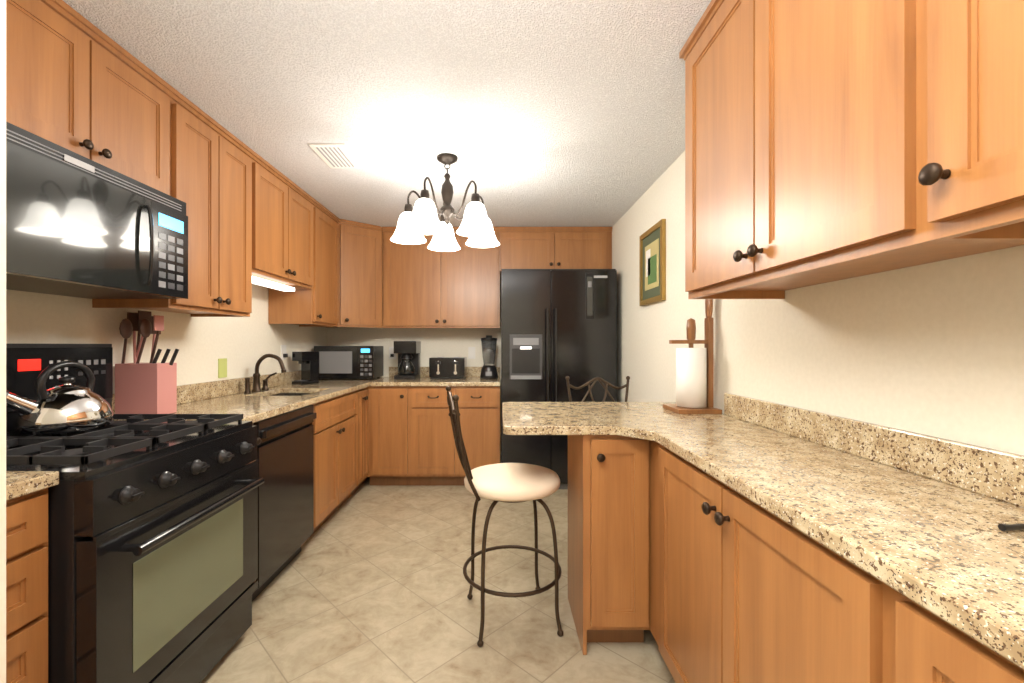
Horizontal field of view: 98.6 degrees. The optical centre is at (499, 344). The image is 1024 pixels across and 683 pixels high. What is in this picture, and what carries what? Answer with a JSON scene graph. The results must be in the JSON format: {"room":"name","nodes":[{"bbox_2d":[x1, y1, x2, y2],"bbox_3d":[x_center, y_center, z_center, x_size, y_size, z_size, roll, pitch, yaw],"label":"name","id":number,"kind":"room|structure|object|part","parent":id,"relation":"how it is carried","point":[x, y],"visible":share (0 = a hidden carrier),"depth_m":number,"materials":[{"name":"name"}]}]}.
{"room":"kitchen","nodes":[
{"label":"kitchen","id":0,"kind":"room"},
{"bbox_2d":[6,284,326,393],"bbox_3d":[-1.810,0.068,1.425,0.120,2.345,6.290,0,0,0],"label":"wall","id":1,"kind":"structure","parent":0,"point":[242,345],"depth_m":2.43,"materials":[{"name":"paint"}]},
{"bbox_2d":[0,0,5,682],"bbox_3d":[-1.127,0.068,0.390,1.245,2.345,0.120,0,0,0],"label":"door frame","id":2,"kind":"structure","parent":1,"relation":"attached to","point":[2,341],"depth_m":0.45,"materials":[{"name":"paint"}]},
{"bbox_2d":[6,0,177,198],"bbox_3d":[-1.573,-0.856,1.505,0.347,0.492,0.760,0,0,0],"label":"upper cabinet","id":3,"kind":"object","parent":1,"relation":"attached to","point":[78,83],"depth_m":1.49,"materials":[{"name":"brown wood"}]},
{"bbox_2d":[6,122,187,298],"bbox_3d":[-1.521,-0.402,1.502,0.452,0.410,0.755,0,0,0],"label":"over-the-range microwave","id":4,"kind":"object","parent":3,"relation":"attached to","point":[78,225],"visible":1,"depth_m":1.43,"materials":[{"name":"black metal"}]},
{"bbox_2d":[92,92,265,315],"bbox_3d":[-1.573,-0.638,2.229,0.347,0.927,0.689,0,0,0],"label":"upper cabinet","id":5,"kind":"object","parent":1,"relation":"attached to","point":[222,180],"depth_m":2.19,"materials":[{"name":"brown wood"}]},
{"bbox_2d":[218,358,226,377],"bbox_3d":[-1.746,0.145,2.770,0.006,0.120,0.080,0,0,0],"label":"outlet","id":6,"kind":"object","parent":1,"relation":"attached to","point":[222,367],"visible":1,"depth_m":2.76,"materials":[{"name":"yellow plastic"}]},
{"bbox_2d":[281,345,287,359],"bbox_3d":[-1.734,0.060,3.550,0.030,0.120,0.080,0,0,0],"label":"outlet","id":7,"kind":"object","parent":1,"relation":"attached to","point":[284,355],"visible":0.93,"depth_m":3.54,"materials":[{"name":"white plastic"}]},
{"bbox_2d":[266,161,309,287],"bbox_3d":[-1.573,-0.768,2.910,0.347,0.667,0.820,0,0,0],"label":"upper cabinet","id":8,"kind":"object","parent":1,"relation":"attached to","point":[287,204],"depth_m":2.90,"materials":[{"name":"brown wood"}]},
{"bbox_2d":[232,274,294,291],"bbox_3d":[-1.540,-0.406,2.910,0.080,0.027,0.620,0,0,0],"label":"light","id":9,"kind":"object","parent":8,"relation":"attached to","point":[257,279],"depth_m":2.92,"materials":[{"name":"white plastic"}]},
{"bbox_2d":[267,196,341,327],"bbox_3d":[-1.548,-0.638,3.569,0.398,0.927,0.645,0,0,0],"label":"upper cabinet","id":10,"kind":"object","parent":1,"relation":"attached to","point":[319,305],"depth_m":3.43,"materials":[{"name":"brown wood"}]},
{"bbox_2d":[342,219,382,327],"bbox_3d":[-1.424,-0.638,4.107,0.646,0.927,0.681,0,0,0],"label":"upper cabinet","id":11,"kind":"object","parent":1,"relation":"attached to","point":[362,243],"depth_m":3.98,"materials":[{"name":"brown wood"}]},
{"bbox_2d":[63,0,710,226],"bbox_3d":[-0.350,-1.155,1.425,3.040,0.100,6.290,0,0,0],"label":"ceiling","id":12,"kind":"structure","parent":0,"point":[549,113],"depth_m":1.90,"materials":[{"name":"white paint"}]},
{"bbox_2d":[308,143,362,167],"bbox_3d":[-0.950,-1.099,2.570,0.200,0.011,0.320,0,0,0],"label":"ceiling vent","id":13,"kind":"object","parent":12,"relation":"in","point":[335,155],"visible":0.96,"depth_m":2.54,"materials":[{"name":"white plastic"}]},
{"bbox_2d":[390,153,499,251],"bbox_3d":[-0.325,-0.862,2.598,0.649,0.481,0.656,0,0,0],"label":"chandelier","id":14,"kind":"object","parent":12,"relation":"hanging from","point":[418,221],"visible":1,"depth_m":2.53,"materials":[{"name":"white glass"}]},
{"bbox_3d":[-0.325,-0.702,2.598,0.649,0.161,0.656,0,0,0],"label":"lamp shade","id":15,"kind":"part","parent":14,"relation":"part of","materials":[{"name":"white glass"}]},
{"bbox_2d":[327,275,500,462],"bbox_3d":[-0.350,0.068,4.510,2.800,2.345,0.120,0,0,0],"label":"wall","id":16,"kind":"structure","parent":0,"point":[446,342],"depth_m":4.45,"materials":[{"name":"paint"}]},
{"bbox_2d":[389,347,395,358],"bbox_3d":[-1.085,0.080,4.434,0.070,0.120,0.030,0,0,0],"label":"outlet","id":17,"kind":"object","parent":16,"relation":"attached to","point":[392,355],"depth_m":4.44,"materials":[{"name":"white plastic"}]},
{"bbox_2d":[382,227,501,327],"bbox_3d":[-0.550,-0.638,4.274,1.095,0.927,0.348,0,0,0],"label":"upper cabinet","id":18,"kind":"object","parent":16,"relation":"attached to","point":[424,286],"depth_m":4.11,"materials":[{"name":"brown wood"}]},
{"bbox_2d":[468,347,474,358],"bbox_3d":[-0.285,0.080,4.446,0.070,0.120,0.006,0,0,0],"label":"outlet","id":19,"kind":"object","parent":16,"relation":"attached to","point":[471,353],"depth_m":4.44,"materials":[{"name":"white plastic"}]},
{"bbox_2d":[502,227,611,268],"bbox_3d":[0.523,-0.903,4.274,1.047,0.397,0.348,0,0,0],"label":"upper cabinet","id":20,"kind":"object","parent":16,"relation":"attached to","point":[522,247],"depth_m":4.11,"materials":[{"name":"brown wood"}]},
{"bbox_2d":[200,477,675,682],"bbox_3d":[-0.350,1.290,1.425,3.040,0.100,6.290,0,0,0],"label":"floor","id":21,"kind":"structure","parent":0,"point":[369,583],"depth_m":2.07,"materials":[{"name":"tile"}]},
{"bbox_2d":[6,488,47,682],"bbox_3d":[-1.438,0.798,0.809,0.618,0.884,0.620,0,0,0],"label":"base cabinet","id":22,"kind":"object","parent":21,"relation":"on","point":[26,515],"depth_m":1.05,"materials":[{"name":"brown wood"}]},
{"bbox_2d":[6,370,386,500],"bbox_3d":[-1.433,0.389,2.474,0.627,0.338,3.947,0,0,0],"label":"countertop","id":23,"kind":"structure","parent":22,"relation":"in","point":[282,394],"depth_m":2.51,"materials":[{"name":"stone"}]},
{"bbox_2d":[115,310,178,413],"bbox_3d":[-1.614,0.081,2.031,0.222,0.477,0.215,0,0,0],"label":"knife block","id":24,"kind":"object","parent":23,"relation":"on","point":[147,388],"visible":0.98,"depth_m":1.97,"materials":[{"name":"pink"}]},
{"bbox_2d":[244,354,285,393],"bbox_3d":[-1.579,0.190,3.012,0.232,0.259,0.264,0,0,0],"label":"faucet","id":25,"kind":"object","parent":23,"relation":"on","point":[256,381],"visible":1,"depth_m":3.00,"materials":[{"name":"brown metal"}]},
{"bbox_2d":[292,351,318,384],"bbox_3d":[-1.600,0.186,3.620,0.110,0.265,0.180,0,0,25],"label":"coffee maker","id":26,"kind":"object","parent":23,"relation":"on","point":[308,361],"visible":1,"depth_m":3.61,"materials":[{"name":"black plastic"}]},
{"bbox_2d":[314,346,382,379],"bbox_3d":[-1.430,0.164,4.199,0.540,0.310,0.362,0,0,0],"label":"microwave","id":27,"kind":"object","parent":23,"relation":"on","point":[350,362],"depth_m":4.02,"materials":[{"name":"black"}]},
{"bbox_2d":[6,344,264,682],"bbox_3d":[-1.359,0.618,1.505,0.776,1.245,0.760,0,0,0],"label":"stove","id":28,"kind":"object","parent":21,"relation":"on","point":[152,548],"visible":0.79,"depth_m":1.37,"materials":[{"name":"black metal"}]},
{"bbox_2d":[6,361,113,434],"bbox_3d":[-1.505,0.172,1.499,0.243,0.235,0.306,0,0,0],"label":"kettle","id":29,"kind":"object","parent":28,"relation":"on","point":[66,406],"visible":0.98,"depth_m":1.46,"materials":[{"name":"silver metal"}]},
{"bbox_2d":[252,405,315,601],"bbox_3d":[-1.399,0.799,2.355,0.597,0.882,0.610,0,0,0],"label":"dishwasher","id":30,"kind":"object","parent":21,"relation":"on","point":[285,452],"visible":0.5,"depth_m":2.30,"materials":[{"name":"black metal"}]},
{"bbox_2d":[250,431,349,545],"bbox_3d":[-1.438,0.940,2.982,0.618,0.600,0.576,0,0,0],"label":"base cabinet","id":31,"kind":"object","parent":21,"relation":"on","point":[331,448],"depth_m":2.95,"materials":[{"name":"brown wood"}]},
{"bbox_2d":[310,389,361,495],"bbox_3d":[-1.438,0.798,3.397,0.618,0.884,0.255,0,0,0],"label":"base cabinet","id":32,"kind":"object","parent":21,"relation":"on","point":[340,423],"depth_m":3.33,"materials":[{"name":"brown wood"}]},
{"bbox_2d":[362,387,368,483],"bbox_3d":[-1.438,0.798,3.635,0.618,0.884,0.289,0,0,0],"label":"base cabinet","id":33,"kind":"object","parent":21,"relation":"on","point":[364,390],"depth_m":3.67,"materials":[{"name":"brown wood"}]},
{"bbox_2d":[367,386,499,484],"bbox_3d":[-0.575,0.798,4.101,1.150,0.884,0.691,0,0,0],"label":"base cabinet","id":34,"kind":"object","parent":21,"relation":"on","point":[411,440],"visible":0.9,"depth_m":3.80,"materials":[{"name":"brown wood"}]},
{"bbox_2d":[370,367,499,385],"bbox_3d":[-0.560,0.287,4.114,1.120,0.135,0.667,0,0,0],"label":"countertop","id":35,"kind":"structure","parent":34,"relation":"on","point":[472,378],"depth_m":3.97,"materials":[{"name":"stone"}]},
{"bbox_2d":[394,341,420,378],"bbox_3d":[-0.885,0.141,4.190,0.210,0.355,0.301,0,0,0],"label":"coffee maker","id":36,"kind":"object","parent":35,"relation":"on","point":[408,352],"visible":1,"depth_m":4.11,"materials":[{"name":"black plastic"}]},
{"bbox_2d":[429,357,466,378],"bbox_3d":[-0.495,0.218,4.218,0.330,0.202,0.285,0,0,0],"label":"toaster","id":37,"kind":"object","parent":35,"relation":"on","point":[447,367],"visible":1,"depth_m":4.10,"materials":[{"name":"black"}]},
{"bbox_2d":[480,335,497,378],"bbox_3d":[-0.105,0.113,4.199,0.170,0.412,0.173,0,0,0],"label":"blender","id":38,"kind":"object","parent":35,"relation":"on","point":[488,344],"visible":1,"depth_m":4.14,"materials":[{"name":"black plastic"}]},
{"bbox_2d":[446,386,562,646],"bbox_3d":[0.007,0.720,1.993,0.545,1.041,0.482,0,0,0],"label":"bar stool","id":39,"kind":"object","parent":21,"relation":"on","point":[511,482],"visible":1,"depth_m":1.88,"materials":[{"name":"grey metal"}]},
{"bbox_2d":[501,269,616,488],"bbox_3d":[0.502,0.294,4.054,0.980,1.892,0.745,0,0,0],"label":"refrigerator","id":40,"kind":"object","parent":21,"relation":"on","point":[558,326],"visible":0.81,"depth_m":3.74,"materials":[{"name":"black painted metal"},{"name":"grey plastic"}]},
{"bbox_2d":[565,376,629,401],"bbox_3d":[0.630,0.720,2.594,0.449,1.041,0.516,0,0,0],"label":"bar stool","id":41,"kind":"object","parent":21,"relation":"on","point":[595,379],"visible":0.1,"depth_m":2.83,"materials":[{"name":"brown metal"}]},
{"bbox_2d":[568,435,649,654],"bbox_3d":[0.466,0.798,1.933,0.267,0.884,0.454,0,0,0],"label":"base cabinet","id":42,"kind":"object","parent":21,"relation":"on","point":[609,538],"visible":0.98,"depth_m":1.75,"materials":[{"name":"brown wood"}]},
{"bbox_2d":[502,402,605,434],"bbox_3d":[0.282,0.337,2.095,0.540,0.035,0.770,0,0,0],"label":"countertop","id":43,"kind":"structure","parent":42,"relation":"on","point":[519,418],"depth_m":1.89,"materials":[{"name":"stone"}]},
{"bbox_2d":[650,440,653,636],"bbox_3d":[0.813,0.798,1.857,0.467,0.884,0.605,0,0,0],"label":"base cabinet","id":44,"kind":"object","parent":21,"relation":"on","point":[651,442],"depth_m":1.73,"materials":[{"name":"brown wood"}]},
{"bbox_2d":[654,441,865,682],"bbox_3d":[0.813,0.798,1.139,0.467,0.884,0.943,0,0,0],"label":"base cabinet","id":45,"kind":"object","parent":21,"relation":"on","point":[743,589],"depth_m":1.07,"materials":[{"name":"brown wood"}]},
{"bbox_2d":[578,393,1023,668],"bbox_3d":[0.739,0.287,0.790,0.615,0.135,3.380,0,0,0],"label":"countertop","id":46,"kind":"structure","parent":45,"relation":"on","point":[918,518],"depth_m":0.93,"materials":[{"name":"stone"}]},
{"bbox_2d":[663,299,721,413],"bbox_3d":[0.925,0.029,2.130,0.200,0.580,0.200,0,0,0],"label":"paper towel holder","id":47,"kind":"object","parent":46,"relation":"on","point":[694,380],"visible":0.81,"depth_m":2.09,"materials":[{"name":"white paper"}]},
{"bbox_2d":[998,521,1023,530],"bbox_3d":[0.935,0.312,0.765,0.150,0.014,0.012,0,0,-8],"label":"pen","id":48,"kind":"object","parent":46,"relation":"on","point":[1011,526],"visible":0.93,"depth_m":0.75,"materials":[{"name":"black"}]},
{"bbox_2d":[866,572,1023,682],"bbox_3d":[0.813,0.798,0.184,0.467,0.884,0.965,0,0,0],"label":"base cabinet","id":49,"kind":"object","parent":21,"relation":"on","point":[906,642],"depth_m":0.61,"materials":[{"name":"brown wood"}]},
{"bbox_2d":[612,151,1023,454],"bbox_3d":[1.110,0.068,1.425,0.120,2.345,6.290,0,0,0],"label":"wall","id":50,"kind":"structure","parent":0,"point":[935,349],"depth_m":1.29,"materials":[{"name":"paint"}]},
{"bbox_2d":[639,219,665,305],"bbox_3d":[1.036,-0.541,3.005,0.024,0.512,0.450,0,0,0],"label":"picture frame","id":51,"kind":"object","parent":50,"relation":"attached to","point":[652,264],"visible":1,"depth_m":2.97,"materials":[{"name":"gold metal"}]},
{"bbox_2d":[679,0,1023,295],"bbox_3d":[0.864,-0.651,1.177,0.366,0.902,0.915,0,0,0],"label":"upper cabinet","id":52,"kind":"object","parent":50,"relation":"attached to","point":[826,141],"depth_m":1.05,"materials":[{"name":"brown wood"}]},
{"bbox_2d":[899,0,1023,235],"bbox_3d":[0.864,-0.651,0.445,0.366,0.902,0.550,0,0,0],"label":"upper cabinet","id":53,"kind":"object","parent":50,"relation":"attached to","point":[961,62],"depth_m":0.65,"materials":[{"name":"brown wood"}]}
]}

